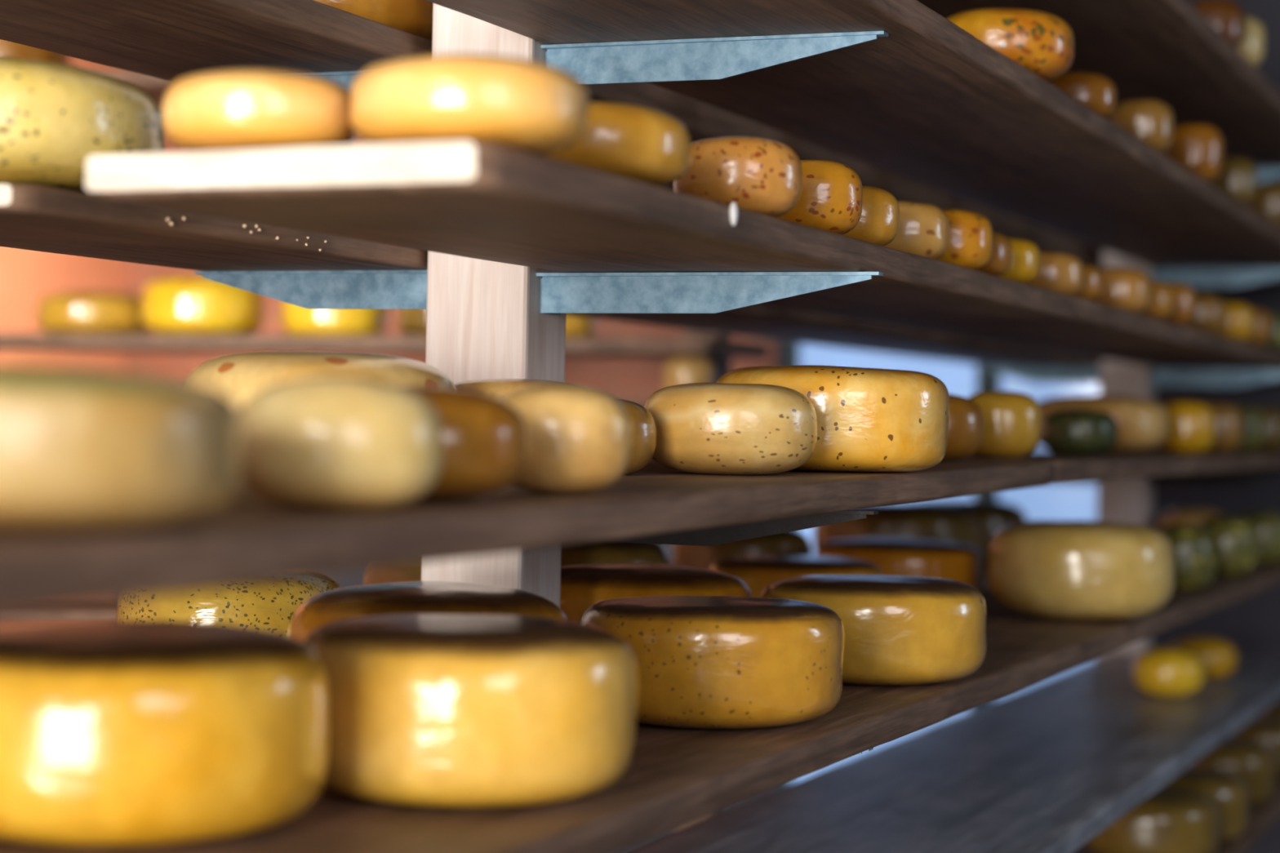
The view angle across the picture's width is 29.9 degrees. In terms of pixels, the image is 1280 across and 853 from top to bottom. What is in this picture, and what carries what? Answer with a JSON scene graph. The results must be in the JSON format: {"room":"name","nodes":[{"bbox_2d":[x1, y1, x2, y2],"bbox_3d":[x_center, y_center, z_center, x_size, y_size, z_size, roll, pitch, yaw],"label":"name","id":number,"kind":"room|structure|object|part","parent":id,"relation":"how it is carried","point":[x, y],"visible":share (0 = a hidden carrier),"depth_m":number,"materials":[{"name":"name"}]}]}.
{"room":"cheese storage room","nodes":[
{"label":"cheese storage room","id":0,"kind":"room"},
{"bbox_2d":[0,57,128,629],"bbox_3d":[-3.395,-0.102,3.126,0.140,2.750,9.600,1,0,22],"label":"wall","id":1,"kind":"structure","parent":0,"point":[26,276],"depth_m":6.99,"materials":[{"name":"paint"}]},
{"bbox_2d":[124,0,1279,852],"bbox_3d":[1.813,0.003,6.066,7.260,2.750,0.200,1,0,22],"label":"wall","id":2,"kind":"structure","parent":0,"point":[1251,624],"depth_m":6.12,"materials":[{"name":"paint"}]},
{"bbox_2d":[328,544,763,852],"bbox_3d":[-0.632,0.715,6.942,2.100,1.220,0.030,1,0,22],"label":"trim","id":3,"kind":"structure","parent":2,"relation":"attached to","point":[344,580],"depth_m":7.00,"materials":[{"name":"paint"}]},
{"bbox_2d":[771,341,1099,792],"bbox_3d":[0.861,0.492,6.433,1.040,1.690,0.060,1,0,22],"label":"window","id":4,"kind":"structure","parent":2,"relation":"in","point":[1064,501],"depth_m":6.39,"materials":[{"name":"blue glass"}]},
{"bbox_3d":[0.662,0.488,6.520,0.505,1.590,0.010,1,0,22],"label":"pane","id":5,"kind":"part","parent":4,"relation":"part of","materials":[{"name":"blue"}]},
{"bbox_3d":[0.861,0.492,6.433,1.040,1.690,0.060,1,0,22],"label":"frame","id":6,"kind":"part","parent":4,"relation":"part of","materials":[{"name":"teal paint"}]},
{"bbox_3d":[1.124,0.498,6.330,0.375,1.590,0.010,1,0,22],"label":"pane","id":7,"kind":"part","parent":4,"relation":"part of","materials":[{"name":"blue"}]},
{"bbox_3d":[-0.068,1.396,1.748,7.400,0.100,9.600,1,0,22],"label":"floor","id":8,"kind":"structure","parent":0,"visible":0},
{"bbox_2d":[194,3,888,755],"bbox_3d":[-0.115,-0.031,2.372,0.738,2.750,0.100,1,0,22],"label":"support","id":9,"kind":"object","parent":8,"relation":"on","point":[486,319],"visible":0.41,"depth_m":2.33,"materials":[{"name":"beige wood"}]},
{"bbox_3d":[-0.144,-0.032,2.384,0.110,2.750,0.100,1,0,22],"label":"post","id":10,"kind":"part","parent":9,"relation":"part of","materials":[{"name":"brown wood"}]},
{"bbox_2d":[0,459,1054,614],"bbox_3d":[-0.111,0.060,1.882,0.338,0.033,2.498,1,1,22],"label":"shelf board","id":11,"kind":"object","parent":9,"relation":"attached to","point":[251,539],"visible":0.77,"depth_m":1.42,"materials":[{"name":"brown wood"}]},
{"bbox_2d":[0,364,243,531],"bbox_3d":[-0.328,0.010,1.181,0.262,0.080,0.258,1,-1,22],"label":"cheese wheel","id":12,"kind":"object","parent":11,"relation":"on","point":[82,449],"visible":1,"depth_m":1.09,"materials":[{"name":"food"}]},
{"bbox_2d":[185,350,456,408],"bbox_3d":[-0.273,-0.012,2.060,0.237,0.104,0.240,1,-1,22],"label":"cheese wheel","id":13,"kind":"object","parent":11,"relation":"on","point":[238,375],"visible":0.29,"depth_m":1.97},
{"bbox_2d":[239,375,443,511],"bbox_3d":[-0.178,0.010,1.414,0.123,0.079,0.124,1,-1,22],"label":"cheese wheel","id":14,"kind":"object","parent":11,"relation":"on","point":[320,442],"visible":0.98,"depth_m":1.37,"materials":[{"name":"food"}]},
{"bbox_2d":[400,385,528,500],"bbox_3d":[-0.149,0.011,1.570,0.153,0.075,0.151,1,-1,22],"label":"cheese wheel","id":15,"kind":"object","parent":11,"relation":"on","point":[486,439],"visible":0.47,"depth_m":1.52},
{"bbox_2d":[454,378,571,399],"bbox_3d":[-0.114,-0.001,2.215,0.132,0.085,0.132,1,-1,22],"label":"cheese wheel","id":16,"kind":"object","parent":11,"relation":"on","point":[498,388],"visible":0.18,"depth_m":2.16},
{"bbox_2d":[499,382,631,493],"bbox_3d":[-0.058,0.008,1.720,0.105,0.079,0.103,1,-1,22],"label":"cheese wheel","id":17,"kind":"object","parent":11,"relation":"on","point":[580,436],"visible":0.86,"depth_m":1.68,"materials":[{"name":"food"}]},
{"bbox_2d":[616,398,656,475],"bbox_3d":[-0.032,0.009,2.127,0.093,0.069,0.092,1,-1,22],"label":"cheese wheel","id":18,"kind":"object","parent":11,"relation":"on","point":[643,442],"visible":0.23,"depth_m":2.10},
{"bbox_2d":[644,382,817,475],"bbox_3d":[0.082,0.002,2.204,0.162,0.085,0.159,1,-1,22],"label":"cheese wheel","id":19,"kind":"object","parent":11,"relation":"on","point":[718,428],"visible":0.97,"depth_m":2.14,"materials":[{"name":"cheese"},{"name":"wax rind"}]},
{"bbox_2d":[715,364,949,472],"bbox_3d":[0.190,-0.007,2.380,0.233,0.103,0.238,1,-1,22],"label":"cheese wheel","id":20,"kind":"object","parent":11,"relation":"on","point":[869,420],"visible":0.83,"depth_m":2.28,"materials":[{"name":"food"}]},
{"bbox_2d":[941,394,983,461],"bbox_3d":[0.348,0.000,2.854,0.121,0.082,0.120,1,-1,22],"label":"cheese wheel","id":21,"kind":"object","parent":11,"relation":"on","point":[966,421],"visible":0.38,"depth_m":2.81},
{"bbox_3d":[-0.084,-0.350,2.366,0.004,0.034,0.042,1,0,22],"label":"mounting plate","id":22,"kind":"part","parent":9,"relation":"part of","materials":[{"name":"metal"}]},
{"bbox_2d":[0,184,1100,366],"bbox_3d":[0.287,-0.159,3.942,0.280,0.022,4.592,1,0,22],"label":"shelf board","id":23,"kind":"object","parent":9,"relation":"attached to","point":[33,217],"visible":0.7,"depth_m":2.25,"materials":[{"name":"brown wood"}]},
{"bbox_2d":[0,56,164,195],"bbox_3d":[-0.533,-0.233,1.883,0.314,0.099,0.310,1,0,2],"label":"cheese wheel","id":24,"kind":"object","parent":23,"relation":"on","point":[54,117],"visible":0.71,"depth_m":1.78,"materials":[{"name":"food"}]},
{"bbox_3d":[-0.088,-0.128,2.366,0.004,0.034,0.042,1,0,22],"label":"mounting plate","id":25,"kind":"part","parent":9,"relation":"part of","materials":[{"name":"metal"}]},
{"bbox_2d":[0,0,1102,268],"bbox_3d":[0.137,-0.367,3.650,0.322,0.031,5.250,1,0,22],"label":"shelf board","id":26,"kind":"object","parent":9,"relation":"attached to","point":[171,40],"visible":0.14,"depth_m":2.23,"materials":[{"name":"brown wood"}]},
{"bbox_2d":[314,0,432,39],"bbox_3d":[-0.351,-0.445,2.504,0.303,0.110,0.299,1,0,21],"label":"cheese wheel","id":27,"kind":"object","parent":26,"relation":"on","point":[415,17],"visible":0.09,"depth_m":2.40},
{"bbox_2d":[583,82,1102,266],"bbox_3d":[0.508,-0.440,4.227,0.022,0.130,3.600,1,0,22],"label":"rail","id":28,"kind":"object","parent":26,"relation":"on","point":[693,113],"visible":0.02,"depth_m":3.62,"materials":[{"name":"brown wood"}]},
{"bbox_2d":[0,562,1279,852],"bbox_3d":[0.531,0.285,3.429,0.359,0.031,5.350,1,0,22],"label":"shelf board","id":29,"kind":"object","parent":9,"relation":"attached to","point":[673,778],"visible":0.34,"depth_m":1.88,"materials":[{"name":"brown wood"}]},
{"bbox_2d":[0,620,328,847],"bbox_3d":[-0.329,0.193,1.526,0.260,0.126,0.262,1,0,17],"label":"cheese wheel","id":30,"kind":"object","parent":29,"relation":"on","point":[135,733],"visible":1,"depth_m":1.42,"materials":[{"name":"food"}]},
{"bbox_2d":[286,581,568,640],"bbox_3d":[-0.177,0.195,2.024,0.245,0.125,0.245,1,0,19],"label":"cheese wheel","id":31,"kind":"object","parent":29,"relation":"on","point":[411,597],"visible":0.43,"depth_m":1.96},
{"bbox_2d":[302,614,638,808],"bbox_3d":[-0.124,0.198,1.694,0.244,0.122,0.245,1,0,0],"label":"cheese wheel","id":32,"kind":"object","parent":29,"relation":"on","point":[448,711],"visible":0.93,"depth_m":1.59,"materials":[{"name":"food"}]},
{"bbox_2d":[560,563,751,622],"bbox_3d":[-0.005,0.205,2.582,0.253,0.111,0.249,1,0,1],"label":"cheese wheel","id":33,"kind":"object","parent":29,"relation":"on","point":[582,587],"visible":0.35,"depth_m":2.49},
{"bbox_2d":[580,595,844,728],"bbox_3d":[0.063,0.209,2.144,0.235,0.108,0.238,1,0,38],"label":"cheese wheel","id":34,"kind":"object","parent":29,"relation":"on","point":[703,662],"visible":0.91,"depth_m":2.04,"materials":[{"name":"food"}]},
{"bbox_2d":[709,555,884,597],"bbox_3d":[0.205,0.219,3.165,0.234,0.091,0.230,1,0,19],"label":"cheese wheel","id":35,"kind":"object","parent":29,"relation":"on","point":[757,572],"visible":0.38,"depth_m":3.08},
{"bbox_2d":[760,574,986,685],"bbox_3d":[0.244,0.212,2.523,0.240,0.107,0.238,1,0,17],"label":"cheese wheel","id":36,"kind":"object","parent":29,"relation":"on","point":[899,629],"visible":0.74,"depth_m":2.42,"materials":[{"name":"food"}]},
{"bbox_2d":[814,537,984,595],"bbox_3d":[0.380,0.217,3.527,0.248,0.101,0.249,1,0,-45],"label":"cheese wheel","id":37,"kind":"object","parent":29,"relation":"on","point":[957,562],"visible":0.48,"depth_m":3.43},
{"bbox_2d":[987,520,1174,621],"bbox_3d":[0.622,0.203,3.390,0.260,0.138,0.261,1,0,26],"label":"cheese wheel","id":38,"kind":"object","parent":29,"relation":"on","point":[1073,571],"visible":1,"depth_m":3.29,"materials":[{"name":"food"}]},
{"bbox_2d":[1158,524,1216,591],"bbox_3d":[0.919,0.222,4.061,0.109,0.111,0.111,1,0,38],"label":"cheese wheel","id":39,"kind":"object","parent":29,"relation":"on","point":[1194,548],"visible":0.81,"depth_m":4.01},
{"bbox_2d":[1157,508,1226,530],"bbox_3d":[1.223,0.232,5.301,0.157,0.101,0.160,1,0,10],"label":"cheese wheel","id":40,"kind":"object","parent":29,"relation":"on","point":[1188,517],"visible":0.4,"depth_m":5.25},
{"bbox_2d":[1198,517,1258,576],"bbox_3d":[1.099,0.226,4.500,0.117,0.110,0.119,1,0,8],"label":"cheese wheel","id":41,"kind":"object","parent":29,"relation":"on","point":[1236,540],"visible":0.82,"depth_m":4.45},
{"bbox_2d":[1239,511,1279,564],"bbox_3d":[1.277,0.230,4.933,0.111,0.108,0.109,1,0,44],"label":"cheese wheel","id":42,"kind":"object","parent":29,"relation":"on","point":[1267,525],"visible":0.62,"depth_m":4.88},
{"bbox_2d":[84,141,1279,370],"bbox_3d":[0.658,-0.152,3.717,0.313,0.032,4.725,1,0,22],"label":"shelf board","id":43,"kind":"object","parent":9,"relation":"attached to","point":[491,202],"visible":0.91,"depth_m":1.85,"materials":[{"name":"brown wood"}]},
{"bbox_2d":[163,68,356,151],"bbox_3d":[-0.256,-0.210,1.620,0.131,0.055,0.129,1,0,28],"label":"cheese wheel","id":44,"kind":"object","parent":43,"relation":"on","point":[240,108],"visible":0.75,"depth_m":1.57,"materials":[{"name":"food"}]},
{"bbox_2d":[350,53,589,155],"bbox_3d":[-0.112,-0.209,1.574,0.156,0.061,0.156,1,0,15],"label":"cheese wheel","id":45,"kind":"object","parent":43,"relation":"on","point":[535,107],"visible":0.77,"depth_m":1.51,"materials":[{"name":"food"}]},
{"bbox_2d":[543,102,692,186],"bbox_3d":[-0.044,-0.210,1.810,0.169,0.063,0.166,1,0,42],"label":"cheese wheel","id":46,"kind":"object","parent":43,"relation":"on","point":[641,144],"visible":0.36,"depth_m":1.74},
{"bbox_2d":[673,136,802,217],"bbox_3d":[0.083,-0.210,2.040,0.110,0.069,0.111,1,0,13],"label":"cheese wheel","id":47,"kind":"object","parent":43,"relation":"on","point":[762,175],"visible":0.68,"depth_m":1.99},
{"bbox_2d":[776,160,862,235],"bbox_3d":[0.156,-0.210,2.217,0.100,0.070,0.100,1,0,10],"label":"cheese wheel","id":48,"kind":"object","parent":43,"relation":"on","point":[830,199],"visible":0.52,"depth_m":2.17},
{"bbox_2d":[842,185,899,246],"bbox_3d":[0.204,-0.205,2.357,0.100,0.062,0.100,1,0,43],"label":"cheese wheel","id":49,"kind":"object","parent":43,"relation":"on","point":[878,223],"visible":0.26,"depth_m":2.32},
{"bbox_2d":[884,200,949,259],"bbox_3d":[0.277,-0.205,2.544,0.101,0.066,0.100,1,0,31],"label":"cheese wheel","id":50,"kind":"object","parent":43,"relation":"on","point":[923,230],"visible":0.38,"depth_m":2.50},
{"bbox_2d":[937,208,993,270],"bbox_3d":[0.343,-0.206,2.671,0.100,0.069,0.101,1,0,36],"label":"cheese wheel","id":51,"kind":"object","parent":43,"relation":"on","point":[971,242],"visible":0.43,"depth_m":2.63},
{"bbox_2d":[977,231,1012,276],"bbox_3d":[0.380,-0.199,2.780,0.100,0.056,0.101,1,0,1],"label":"cheese wheel","id":52,"kind":"object","parent":43,"relation":"on","point":[999,262],"visible":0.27,"depth_m":2.74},
{"bbox_2d":[998,237,1039,284],"bbox_3d":[0.437,-0.200,2.922,0.100,0.060,0.101,1,0,33],"label":"cheese wheel","id":53,"kind":"object","parent":43,"relation":"on","point":[1024,268],"visible":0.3,"depth_m":2.88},
{"bbox_2d":[1028,252,1084,296],"bbox_3d":[0.536,-0.199,3.177,0.100,0.062,0.100,1,0,17],"label":"cheese wheel","id":54,"kind":"object","parent":43,"relation":"on","point":[1060,273],"visible":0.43,"depth_m":3.13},
{"bbox_2d":[1073,263,1104,301],"bbox_3d":[0.587,-0.196,3.299,0.101,0.057,0.100,1,0,11],"label":"cheese wheel","id":55,"kind":"object","parent":43,"relation":"on","point":[1093,286],"visible":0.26,"depth_m":3.26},
{"bbox_2d":[1094,267,1151,313],"bbox_3d":[0.709,-0.200,3.568,0.100,0.070,0.100,1,0,34],"label":"cheese wheel","id":56,"kind":"object","parent":43,"relation":"on","point":[1127,289],"visible":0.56,"depth_m":3.52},
{"bbox_2d":[1139,280,1173,319],"bbox_3d":[0.780,-0.196,3.736,0.100,0.064,0.101,1,0,38],"label":"cheese wheel","id":57,"kind":"object","parent":43,"relation":"on","point":[1161,305],"visible":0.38,"depth_m":3.69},
{"bbox_2d":[1161,281,1196,325],"bbox_3d":[0.856,-0.199,3.911,0.100,0.072,0.100,1,0,6],"label":"cheese wheel","id":58,"kind":"object","parent":43,"relation":"on","point":[1184,312],"visible":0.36,"depth_m":3.87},
{"bbox_2d":[1183,293,1224,333],"bbox_3d":[0.973,-0.196,4.205,0.100,0.071,0.100,1,0,11],"label":"cheese wheel","id":59,"kind":"object","parent":43,"relation":"on","point":[1209,317],"visible":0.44,"depth_m":4.16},
{"bbox_2d":[1213,302,1254,341],"bbox_3d":[1.099,-0.196,4.490,0.100,0.074,0.101,1,0,40],"label":"cheese wheel","id":60,"kind":"object","parent":43,"relation":"on","point":[1239,317],"visible":0.52,"depth_m":4.45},
{"bbox_2d":[1242,307,1271,345],"bbox_3d":[1.177,-0.194,4.675,0.100,0.074,0.101,1,0,31],"label":"cheese wheel","id":61,"kind":"object","parent":43,"relation":"on","point":[1260,335],"visible":0.31,"depth_m":4.63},
{"bbox_2d":[1258,311,1279,350],"bbox_3d":[1.282,-0.196,4.936,0.100,0.080,0.100,1,0,20],"label":"cheese wheel","id":62,"kind":"object","parent":43,"relation":"on","point":[1273,341],"visible":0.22,"depth_m":4.89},
{"bbox_2d":[649,450,1050,462],"bbox_3d":[0.164,0.061,3.689,0.305,0.031,5.150,1,0,22],"label":"shelf board","id":63,"kind":"object","parent":9,"relation":"attached to","point":[651,460],"visible":0.02,"depth_m":5.83,"materials":[{"name":"brown wood"}]},
{"bbox_2d":[426,0,1279,285],"bbox_3d":[0.563,-0.375,3.447,0.377,0.031,5.300,1,0,22],"label":"shelf board","id":64,"kind":"object","parent":9,"relation":"attached to","point":[928,102],"visible":0.93,"depth_m":2.82,"materials":[{"name":"brown wood"}]},
{"bbox_2d":[946,8,1074,80],"bbox_3d":[0.413,-0.432,2.739,0.163,0.080,0.162,1,0,10],"label":"cheese wheel","id":65,"kind":"object","parent":64,"relation":"on","point":[1042,42],"visible":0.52,"depth_m":2.67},
{"bbox_2d":[1047,71,1116,118],"bbox_3d":[0.560,-0.421,3.074,0.099,0.062,0.100,1,0,44],"label":"cheese wheel","id":66,"kind":"object","parent":64,"relation":"on","point":[1096,91],"visible":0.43,"depth_m":3.03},
{"bbox_2d":[1110,99,1173,152],"bbox_3d":[0.715,-0.426,3.421,0.090,0.078,0.090,1,0,9],"label":"cheese wheel","id":67,"kind":"object","parent":64,"relation":"on","point":[1151,121],"visible":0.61,"depth_m":3.38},
{"bbox_2d":[1164,124,1223,182],"bbox_3d":[0.872,-0.430,3.782,0.092,0.092,0.093,1,0,29],"label":"cheese wheel","id":68,"kind":"object","parent":64,"relation":"on","point":[1198,148],"visible":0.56,"depth_m":3.74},
{"bbox_2d":[1208,157,1257,204],"bbox_3d":[1.026,-0.424,4.158,0.082,0.085,0.081,1,0,24],"label":"cheese wheel","id":69,"kind":"object","parent":64,"relation":"on","point":[1237,176],"visible":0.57,"depth_m":4.12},
{"bbox_2d":[1248,182,1279,226],"bbox_3d":[1.214,-0.424,4.613,0.086,0.091,0.087,1,0,2],"label":"cheese wheel","id":70,"kind":"object","parent":64,"relation":"on","point":[1266,202],"visible":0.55,"depth_m":4.58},
{"bbox_3d":[0.273,0.279,3.967,0.303,0.031,4.550,1,0,22],"label":"shelf board","id":71,"kind":"object","parent":9,"relation":"attached to","visible":0},
{"bbox_2d":[115,574,341,635],"bbox_3d":[-0.404,0.195,2.369,0.223,0.115,0.222,1,0,21],"label":"cheese wheel","id":72,"kind":"object","parent":71,"relation":"on","point":[270,606],"visible":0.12,"depth_m":2.27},
{"bbox_2d":[364,563,421,584],"bbox_3d":[-0.222,0.195,2.792,0.201,0.121,0.200,1,0,23],"label":"cheese wheel","id":73,"kind":"object","parent":71,"relation":"on","point":[412,572],"visible":0.06,"depth_m":2.71,"materials":[{"name":"food"}]},
{"bbox_2d":[560,541,669,566],"bbox_3d":[-0.081,0.198,3.106,0.237,0.121,0.240,1,0,17],"label":"cheese wheel","id":74,"kind":"object","parent":71,"relation":"on","point":[594,553],"visible":0.1,"depth_m":3.01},
{"bbox_2d":[672,530,812,569],"bbox_3d":[0.156,0.206,3.679,0.213,0.112,0.211,1,0,32],"label":"cheese wheel","id":75,"kind":"object","parent":71,"relation":"on","point":[795,543],"visible":0.15,"depth_m":3.59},
{"bbox_2d":[813,502,977,554],"bbox_3d":[0.473,0.204,4.448,0.298,0.127,0.302,1,0,40],"label":"cheese wheel","id":76,"kind":"object","parent":71,"relation":"on","point":[908,520],"visible":0.37,"depth_m":4.33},
{"bbox_2d":[913,499,1026,561],"bbox_3d":[0.646,0.210,4.870,0.280,0.121,0.281,1,0,37],"label":"cheese wheel","id":77,"kind":"object","parent":71,"relation":"on","point":[990,517],"visible":0.38,"depth_m":4.75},
{"bbox_2d":[673,329,731,832],"bbox_3d":[0.135,0.095,4.988,0.080,2.500,0.080,1,0,22],"label":"upright","id":78,"kind":"object","parent":8,"relation":"on","point":[722,366],"visible":0.02,"depth_m":4.95,"materials":[{"name":"brown wood"}]},
{"bbox_2d":[0,600,117,622],"bbox_3d":[-1.028,0.405,5.226,2.620,0.030,0.350,1,0,22],"label":"shelf board","id":79,"kind":"object","parent":78,"relation":"attached to","point":[106,611],"visible":0.02,"depth_m":5.12,"materials":[{"name":"brown wood"}]},
{"bbox_2d":[97,71,173,107],"bbox_3d":[-1.005,-0.735,5.224,2.620,0.030,0.350,1,0,22],"label":"shelf board","id":80,"kind":"object","parent":78,"relation":"attached to","point":[156,87],"visible":0.03,"depth_m":5.07,"materials":[{"name":"brown wood"}]},
{"bbox_2d":[0,39,71,65],"bbox_3d":[-1.436,-0.830,5.407,0.299,0.141,0.302,1,0,25],"label":"cheese wheel","id":81,"kind":"object","parent":80,"relation":"on","point":[10,49],"visible":0.1,"depth_m":5.29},
{"bbox_2d":[0,333,768,359],"bbox_3d":[-1.016,-0.180,5.225,2.620,0.030,0.350,1,0,22],"label":"shelf board","id":82,"kind":"object","parent":78,"relation":"attached to","point":[575,346],"visible":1,"depth_m":4.91,"materials":[{"name":"brown wood"}]},
{"bbox_2d":[36,292,148,333],"bbox_3d":[-1.200,-0.246,5.274,0.246,0.095,0.243,1,0,28],"label":"cheese wheel","id":83,"kind":"object","parent":82,"relation":"on","point":[108,313],"visible":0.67,"depth_m":5.17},
{"bbox_2d":[142,276,264,334],"bbox_3d":[-0.939,-0.257,5.167,0.259,0.126,0.262,1,0,34],"label":"cheese wheel","id":84,"kind":"object","parent":82,"relation":"on","point":[175,304],"visible":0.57,"depth_m":5.06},
{"bbox_2d":[281,302,388,335],"bbox_3d":[-0.653,-0.240,5.135,0.225,0.106,0.223,1,0,0],"label":"cheese wheel","id":85,"kind":"object","parent":82,"relation":"on","point":[295,320],"visible":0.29,"depth_m":5.04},
{"bbox_2d":[398,309,426,335],"bbox_3d":[-0.402,-0.230,5.032,0.209,0.095,0.211,1,0,16],"label":"cheese wheel","id":86,"kind":"object","parent":82,"relation":"on","point":[411,322],"visible":0.11,"depth_m":4.96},
{"bbox_2d":[565,315,595,336],"bbox_3d":[-0.172,-0.210,4.883,0.162,0.066,0.159,1,0,43],"label":"cheese wheel","id":87,"kind":"object","parent":82,"relation":"on","point":[575,326],"visible":0.11,"depth_m":4.82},
{"bbox_2d":[634,401,645,406],"bbox_3d":[-1.019,-0.055,5.225,2.620,0.030,0.350,1,0,22],"label":"shelf board","id":88,"kind":"object","parent":78,"relation":"attached to","point":[642,403],"visible":0.02,"depth_m":4.62,"materials":[{"name":"brown wood"}]},
{"bbox_2d":[663,355,715,387],"bbox_3d":[0.099,-0.096,4.825,0.104,0.101,0.104,1,0,30],"label":"cheese wheel","id":89,"kind":"object","parent":88,"relation":"on","point":[678,370],"visible":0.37,"depth_m":4.79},
{"bbox_2d":[978,168,1279,660],"bbox_3d":[1.124,-0.010,5.387,0.738,2.750,0.100,1,0,22],"label":"support","id":90,"kind":"object","parent":8,"relation":"on","point":[1128,501],"visible":0.26,"depth_m":5.34,"materials":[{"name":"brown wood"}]},
{"bbox_2d":[625,652,1279,852],"bbox_3d":[0.663,0.508,3.811,0.430,0.031,3.140,1,0,22],"label":"shelf board","id":91,"kind":"object","parent":90,"relation":"attached to","point":[1048,766],"visible":0.91,"depth_m":3.36,"materials":[{"name":"grey wood"}]},
{"bbox_2d":[1132,646,1205,697],"bbox_3d":[0.972,0.452,4.412,0.131,0.092,0.133,1,0,11],"label":"cheese wheel","id":92,"kind":"object","parent":91,"relation":"on","point":[1162,672],"visible":1,"depth_m":4.36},
{"bbox_2d":[1168,636,1237,680],"bbox_3d":[1.107,0.457,4.729,0.136,0.086,0.136,1,0,12],"label":"cheese wheel","id":93,"kind":"object","parent":91,"relation":"on","point":[1219,657],"visible":0.6,"depth_m":4.68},
{"bbox_2d":[917,0,1279,185],"bbox_3d":[0.943,-0.589,4.293,0.378,0.031,3.450,1,0,22],"label":"shelf board","id":94,"kind":"object","parent":90,"relation":"attached to","point":[1168,52],"visible":0.4,"depth_m":3.80,"materials":[{"name":"brown wood"}]},
{"bbox_2d":[1191,0,1244,48],"bbox_3d":[0.924,-0.646,3.874,0.104,0.086,0.105,1,0,38],"label":"cheese wheel","id":95,"kind":"object","parent":94,"relation":"on","point":[1227,16],"visible":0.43,"depth_m":3.83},
{"bbox_2d":[1235,16,1264,66],"bbox_3d":[1.000,-0.648,4.059,0.110,0.092,0.110,1,0,1],"label":"cheese wheel","id":96,"kind":"object","parent":94,"relation":"on","point":[1251,47],"visible":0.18,"depth_m":4.01,"materials":[{"name":"food"}]},
{"bbox_2d":[961,449,1279,484],"bbox_3d":[0.952,0.064,4.475,0.334,0.031,3.098,1,0,22],"label":"shelf board","id":97,"kind":"object","parent":90,"relation":"attached to","point":[1068,468],"visible":0.53,"depth_m":3.62,"materials":[{"name":"brown wood"}]},
{"bbox_2d":[967,391,1041,458],"bbox_3d":[0.464,-0.002,3.094,0.104,0.087,0.104,1,0,12],"label":"cheese wheel","id":98,"kind":"object","parent":97,"relation":"on","point":[1012,420],"visible":0.88,"depth_m":3.05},
{"bbox_2d":[1041,408,1118,455],"bbox_3d":[0.682,0.008,3.726,0.118,0.072,0.118,1,0,-45],"label":"cheese wheel","id":99,"kind":"object","parent":97,"relation":"on","point":[1071,431],"visible":1,"depth_m":3.68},
{"bbox_2d":[1037,395,1168,453],"bbox_3d":[0.788,-0.004,4.123,0.236,0.101,0.237,1,0,7],"label":"cheese wheel","id":100,"kind":"object","parent":97,"relation":"on","point":[1143,424],"visible":0.64,"depth_m":4.03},
{"bbox_2d":[1158,400,1215,453],"bbox_3d":[0.992,0.001,4.372,0.111,0.098,0.113,1,0,12],"label":"cheese wheel","id":101,"kind":"object","parent":97,"relation":"on","point":[1192,424],"visible":0.88,"depth_m":4.33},
{"bbox_2d":[1201,402,1244,453],"bbox_3d":[1.108,0.003,4.637,0.113,0.098,0.112,1,0,41],"label":"cheese wheel","id":102,"kind":"object","parent":97,"relation":"on","point":[1229,422],"visible":0.61,"depth_m":4.59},
{"bbox_2d":[1231,404,1265,453],"bbox_3d":[1.221,0.004,4.915,0.116,0.099,0.116,1,0,31],"label":"cheese wheel","id":103,"kind":"object","parent":97,"relation":"on","point":[1254,436],"visible":0.53,"depth_m":4.87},
{"bbox_2d":[1251,406,1279,452],"bbox_3d":[1.346,0.006,5.207,0.116,0.100,0.117,1,0,4],"label":"cheese wheel","id":104,"kind":"object","parent":97,"relation":"on","point":[1271,443],"visible":0.52,"depth_m":5.15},
{"bbox_3d":[1.096,-0.011,5.399,0.110,2.750,0.100,1,0,22],"label":"post","id":105,"kind":"part","parent":90,"relation":"part of","materials":[{"name":"brown wood"}]},
{"bbox_3d":[1.151,-0.107,5.381,0.004,0.034,0.042,1,0,22],"label":"mounting plate","id":106,"kind":"part","parent":90,"relation":"part of","materials":[{"name":"metal"}]},
{"bbox_2d":[1073,777,1279,852],"bbox_3d":[0.820,0.731,4.118,0.388,0.031,3.850,1,0,22],"label":"shelf board","id":107,"kind":"object","parent":90,"relation":"attached to","point":[1262,817],"visible":0.14,"depth_m":4.37,"materials":[{"name":"brown wood"}]},
{"bbox_2d":[1083,786,1220,852],"bbox_3d":[0.845,0.660,3.983,0.229,0.113,0.233,1,0,6],"label":"cheese wheel","id":108,"kind":"object","parent":107,"relation":"on","point":[1169,820],"visible":0.69,"depth_m":3.88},
{"bbox_2d":[1163,768,1248,843],"bbox_3d":[0.957,0.659,4.176,0.199,0.119,0.201,1,0,29],"label":"cheese wheel","id":109,"kind":"object","parent":107,"relation":"on","point":[1229,793],"visible":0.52,"depth_m":4.10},
{"bbox_2d":[1188,738,1275,807],"bbox_3d":[1.112,0.660,4.585,0.201,0.121,0.205,1,0,33],"label":"cheese wheel","id":110,"kind":"object","parent":107,"relation":"on","point":[1253,763],"visible":0.44,"depth_m":4.50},
{"bbox_2d":[1227,717,1279,777],"bbox_3d":[1.290,0.666,4.989,0.180,0.115,0.181,1,0,3],"label":"cheese wheel","id":111,"kind":"object","parent":107,"relation":"on","point":[1264,731],"visible":0.29,"depth_m":4.91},
{"bbox_2d":[1256,700,1279,719],"bbox_3d":[1.476,0.676,5.465,0.169,0.103,0.167,1,0,24],"label":"cheese wheel","id":112,"kind":"object","parent":107,"relation":"on","point":[1273,712],"visible":0.08,"depth_m":5.41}
]}

